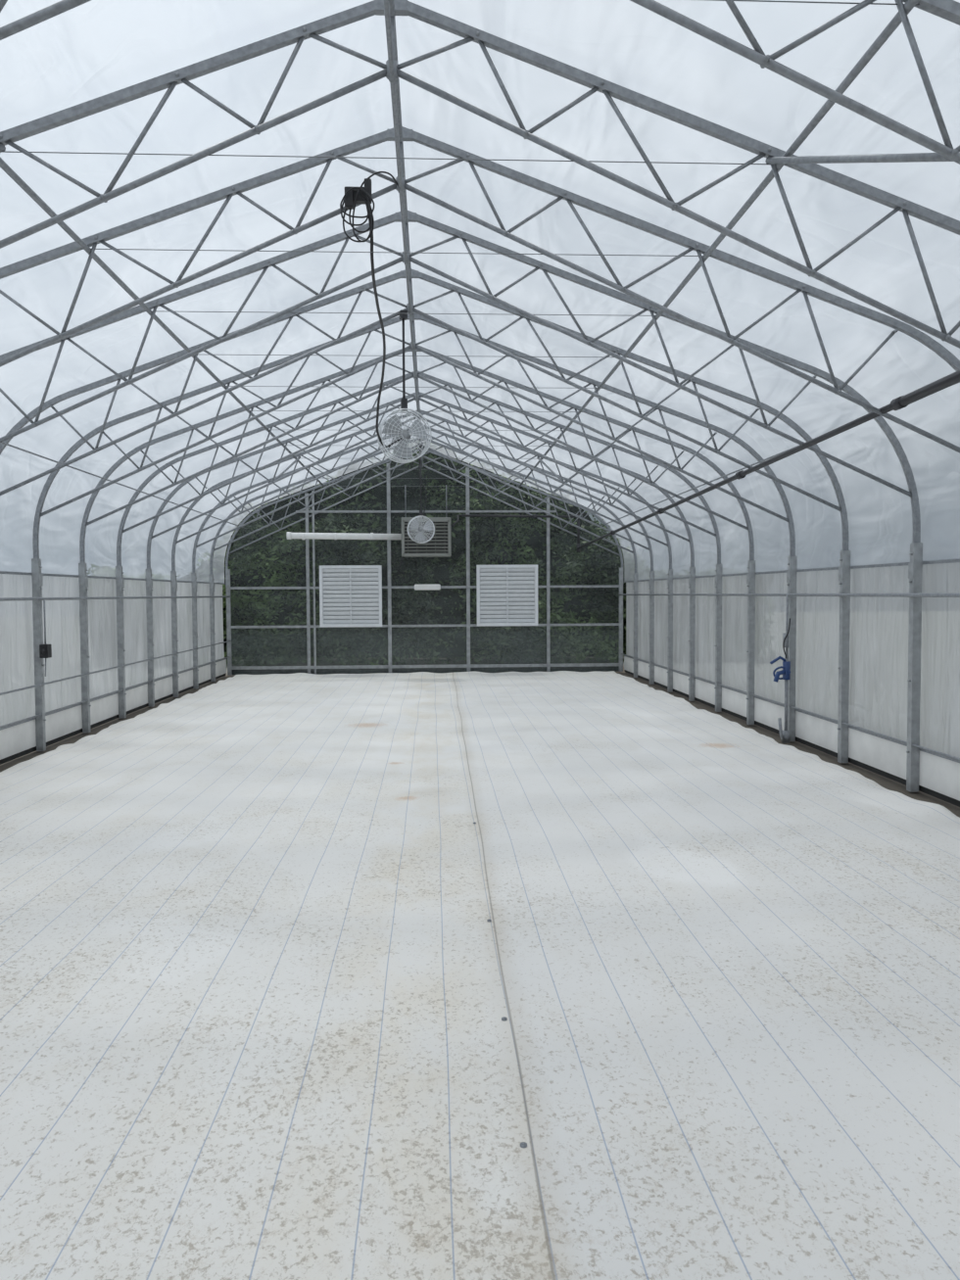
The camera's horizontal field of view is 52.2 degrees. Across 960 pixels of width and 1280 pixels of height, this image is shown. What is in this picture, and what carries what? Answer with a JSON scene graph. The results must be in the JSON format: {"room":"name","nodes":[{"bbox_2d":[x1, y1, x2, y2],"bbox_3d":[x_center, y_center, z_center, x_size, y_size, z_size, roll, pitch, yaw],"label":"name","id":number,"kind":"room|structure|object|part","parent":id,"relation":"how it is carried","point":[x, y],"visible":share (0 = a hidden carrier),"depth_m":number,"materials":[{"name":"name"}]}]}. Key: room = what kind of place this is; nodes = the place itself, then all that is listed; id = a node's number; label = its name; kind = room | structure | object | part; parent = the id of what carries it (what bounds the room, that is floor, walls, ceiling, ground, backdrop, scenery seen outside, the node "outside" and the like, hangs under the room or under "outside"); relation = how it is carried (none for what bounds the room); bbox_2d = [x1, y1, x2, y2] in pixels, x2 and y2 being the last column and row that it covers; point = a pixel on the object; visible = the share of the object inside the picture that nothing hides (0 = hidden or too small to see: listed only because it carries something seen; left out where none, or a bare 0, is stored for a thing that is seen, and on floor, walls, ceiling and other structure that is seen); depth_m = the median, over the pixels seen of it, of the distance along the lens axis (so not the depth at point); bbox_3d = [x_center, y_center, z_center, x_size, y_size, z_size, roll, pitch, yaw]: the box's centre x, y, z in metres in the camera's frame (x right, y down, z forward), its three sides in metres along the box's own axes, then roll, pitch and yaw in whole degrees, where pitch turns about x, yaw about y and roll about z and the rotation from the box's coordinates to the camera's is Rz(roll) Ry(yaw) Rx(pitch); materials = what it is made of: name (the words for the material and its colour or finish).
{"room":"greenhouse interior","nodes":[
{"label":"greenhouse interior","id":0,"kind":"room"},
{"bbox_2d":[0,573,224,725],"bbox_3d":[-5.187,0.214,9.223,0.081,1.780,25.908,0,3,-3],"label":"wall","id":1,"kind":"structure","parent":0,"point":[63,628],"depth_m":13.65,"materials":[{"name":"white plastic"}]},
{"bbox_2d":[0,658,226,764],"bbox_3d":[-5.131,1.208,9.272,0.058,0.410,25.908,0,3,-3],"label":"wall panel","id":2,"kind":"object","parent":1,"relation":"attached to","point":[18,739],"depth_m":13.44,"materials":[{"name":"white plastic"}]},
{"bbox_2d":[231,630,609,673],"bbox_3d":[-1.226,-1.806,22.367,9.060,5.142,0.001,0,3,-3],"label":"wall","id":3,"kind":"structure","parent":0,"point":[374,650],"depth_m":22.53,"materials":[{"name":"plastic"}]},
{"bbox_2d":[231,665,617,675],"bbox_3d":[-1.215,0.690,22.524,9.000,0.160,0.040,0,3,-3],"label":"baseboard","id":4,"kind":"structure","parent":3,"relation":"attached to","point":[602,668],"depth_m":22.48,"materials":[{"name":"metal"}]},
{"bbox_2d":[0,670,959,1279],"bbox_3d":[-0.582,1.349,9.452,8.835,0.063,25.843,0,3,-3],"label":"floor","id":5,"kind":"structure","parent":0,"point":[257,984],"depth_m":4.36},
{"bbox_2d":[0,0,959,791],"bbox_3d":[-0.587,-1.190,9.377,9.120,5.144,25.990,0,3,-3],"label":"frame","id":6,"kind":"object","parent":5,"relation":"on","point":[949,10],"visible":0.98,"depth_m":8.79,"materials":[{"name":"metal"}]},
{"bbox_2d":[39,599,51,676],"bbox_3d":[-5.085,-0.020,11.438,0.100,0.900,0.160,0,3,-3],"label":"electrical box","id":7,"kind":"object","parent":6,"relation":"attached to","point":[45,650],"visible":1,"depth_m":11.43,"materials":[{"name":"black plastic"}]},
{"bbox_2d":[319,565,381,626],"bbox_3d":[-2.923,-0.991,22.171,1.400,1.390,0.110,0,3,-3],"label":"shutter","id":8,"kind":"object","parent":6,"relation":"attached to","point":[350,595],"visible":1,"depth_m":22.16,"materials":[{"name":"white metal"}]},
{"bbox_2d":[285,484,451,583],"bbox_3d":[-2.438,-2.317,21.479,3.600,2.162,0.635,0,3,-3],"label":"heater","id":9,"kind":"object","parent":6,"relation":"hanging from","point":[440,545],"visible":0.95,"depth_m":21.31,"materials":[{"name":"metal"}]},
{"bbox_3d":[-1.182,-2.259,21.586,1.080,0.840,0.550,0,3,-3],"label":"casing","id":10,"kind":"part","parent":9,"relation":"part of","materials":[{"name":"grey metal"}]},
{"bbox_2d":[339,171,401,447],"bbox_3d":[-0.805,-2.644,8.472,0.423,1.500,3.231,0,3,-1],"label":"power cord","id":11,"kind":"object","parent":6,"relation":"hanging from","point":[360,195],"visible":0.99,"depth_m":6.91,"materials":[{"name":"black rubber"}]},
{"bbox_2d":[377,309,431,463],"bbox_3d":[-0.785,-2.609,10.081,0.532,1.546,0.300,-1,3,-17],"label":"fan","id":12,"kind":"object","parent":6,"relation":"hanging from","point":[393,426],"visible":0.98,"depth_m":10.05,"materials":[{"name":"white metal"}]},
{"bbox_3d":[-0.796,-2.104,10.147,0.130,0.128,0.210,-1,3,-17],"label":"motor","id":13,"kind":"part","parent":12,"relation":"part of","materials":[{"name":"metal"}]},
{"bbox_2d":[407,445,434,543],"bbox_3d":[-1.160,-2.856,19.216,0.532,1.906,0.300,0,3,3],"label":"fan","id":14,"kind":"object","parent":6,"relation":"hanging from","point":[419,537],"visible":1,"depth_m":19.20,"materials":[{"name":"white metal"}]},
{"bbox_2d":[418,457,426,518],"bbox_3d":[-1.123,-3.038,19.194,0.160,1.302,0.030,0,3,7],"label":"power cord","id":15,"kind":"object","parent":6,"relation":"hanging from","point":[419,457],"visible":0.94,"depth_m":19.18,"materials":[{"name":"black rubber"}]},
{"bbox_2d":[414,584,440,590],"bbox_3d":[-1.196,-1.199,22.249,0.600,0.130,0.105,0,3,-3],"label":"wall light fixture","id":16,"kind":"object","parent":6,"relation":"attached to","point":[416,587],"visible":1,"depth_m":22.20,"materials":[{"name":"white paint"}]},
{"bbox_2d":[475,565,537,625],"bbox_3d":[0.623,-1.018,22.344,1.400,1.390,0.110,0,3,-3],"label":"shutter","id":17,"kind":"object","parent":6,"relation":"attached to","point":[505,594],"visible":1,"depth_m":22.34,"materials":[{"name":"white metal"}]},
{"bbox_2d":[0,0,959,582],"bbox_3d":[-0.589,-2.271,9.333,9.263,3.166,25.914,0,3,-3],"label":"ceiling","id":18,"kind":"structure","parent":0,"point":[614,41],"depth_m":8.23,"materials":[{"name":"white plastic"}]},
{"bbox_2d":[625,562,959,758],"bbox_3d":[4.030,0.145,9.673,0.093,1.780,25.908,0,3,-3],"label":"wall","id":19,"kind":"structure","parent":0,"point":[878,627],"depth_m":10.96,"materials":[{"name":"white plastic"}]},
{"bbox_2d":[622,654,959,806],"bbox_3d":[3.981,1.139,9.717,0.058,0.410,25.908,0,3,-3],"label":"wall panel","id":20,"kind":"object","parent":19,"relation":"attached to","point":[938,775],"depth_m":10.84,"materials":[{"name":"white plastic"}]},
{"label":"outside","id":21,"kind":"structure","parent":0,"visible":0},
{"bbox_2d":[0,656,959,817],"bbox_3d":[-0.727,1.139,15.052,160.000,0.001,150.000,0,3,-3],"label":"ground","id":22,"kind":"structure","parent":21,"point":[883,782],"depth_m":13.55,"materials":[{"name":"soil"}]},
{"bbox_2d":[87,440,683,665],"bbox_3d":[-1.328,-2.429,26.201,19.027,6.240,4.131,0,3,-1],"label":"trees","id":23,"kind":"object","parent":22,"relation":"on","point":[273,560],"visible":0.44,"depth_m":26.67,"materials":[{"name":"green plant"}]},
{"bbox_2d":[769,594,790,743],"bbox_3d":[3.612,0.353,11.794,0.259,1.790,0.162,0,3,-3],"label":"spigot","id":24,"kind":"object","parent":22,"relation":"on","point":[784,734],"visible":1,"depth_m":11.77,"materials":[{"name":"metal"}]}
]}

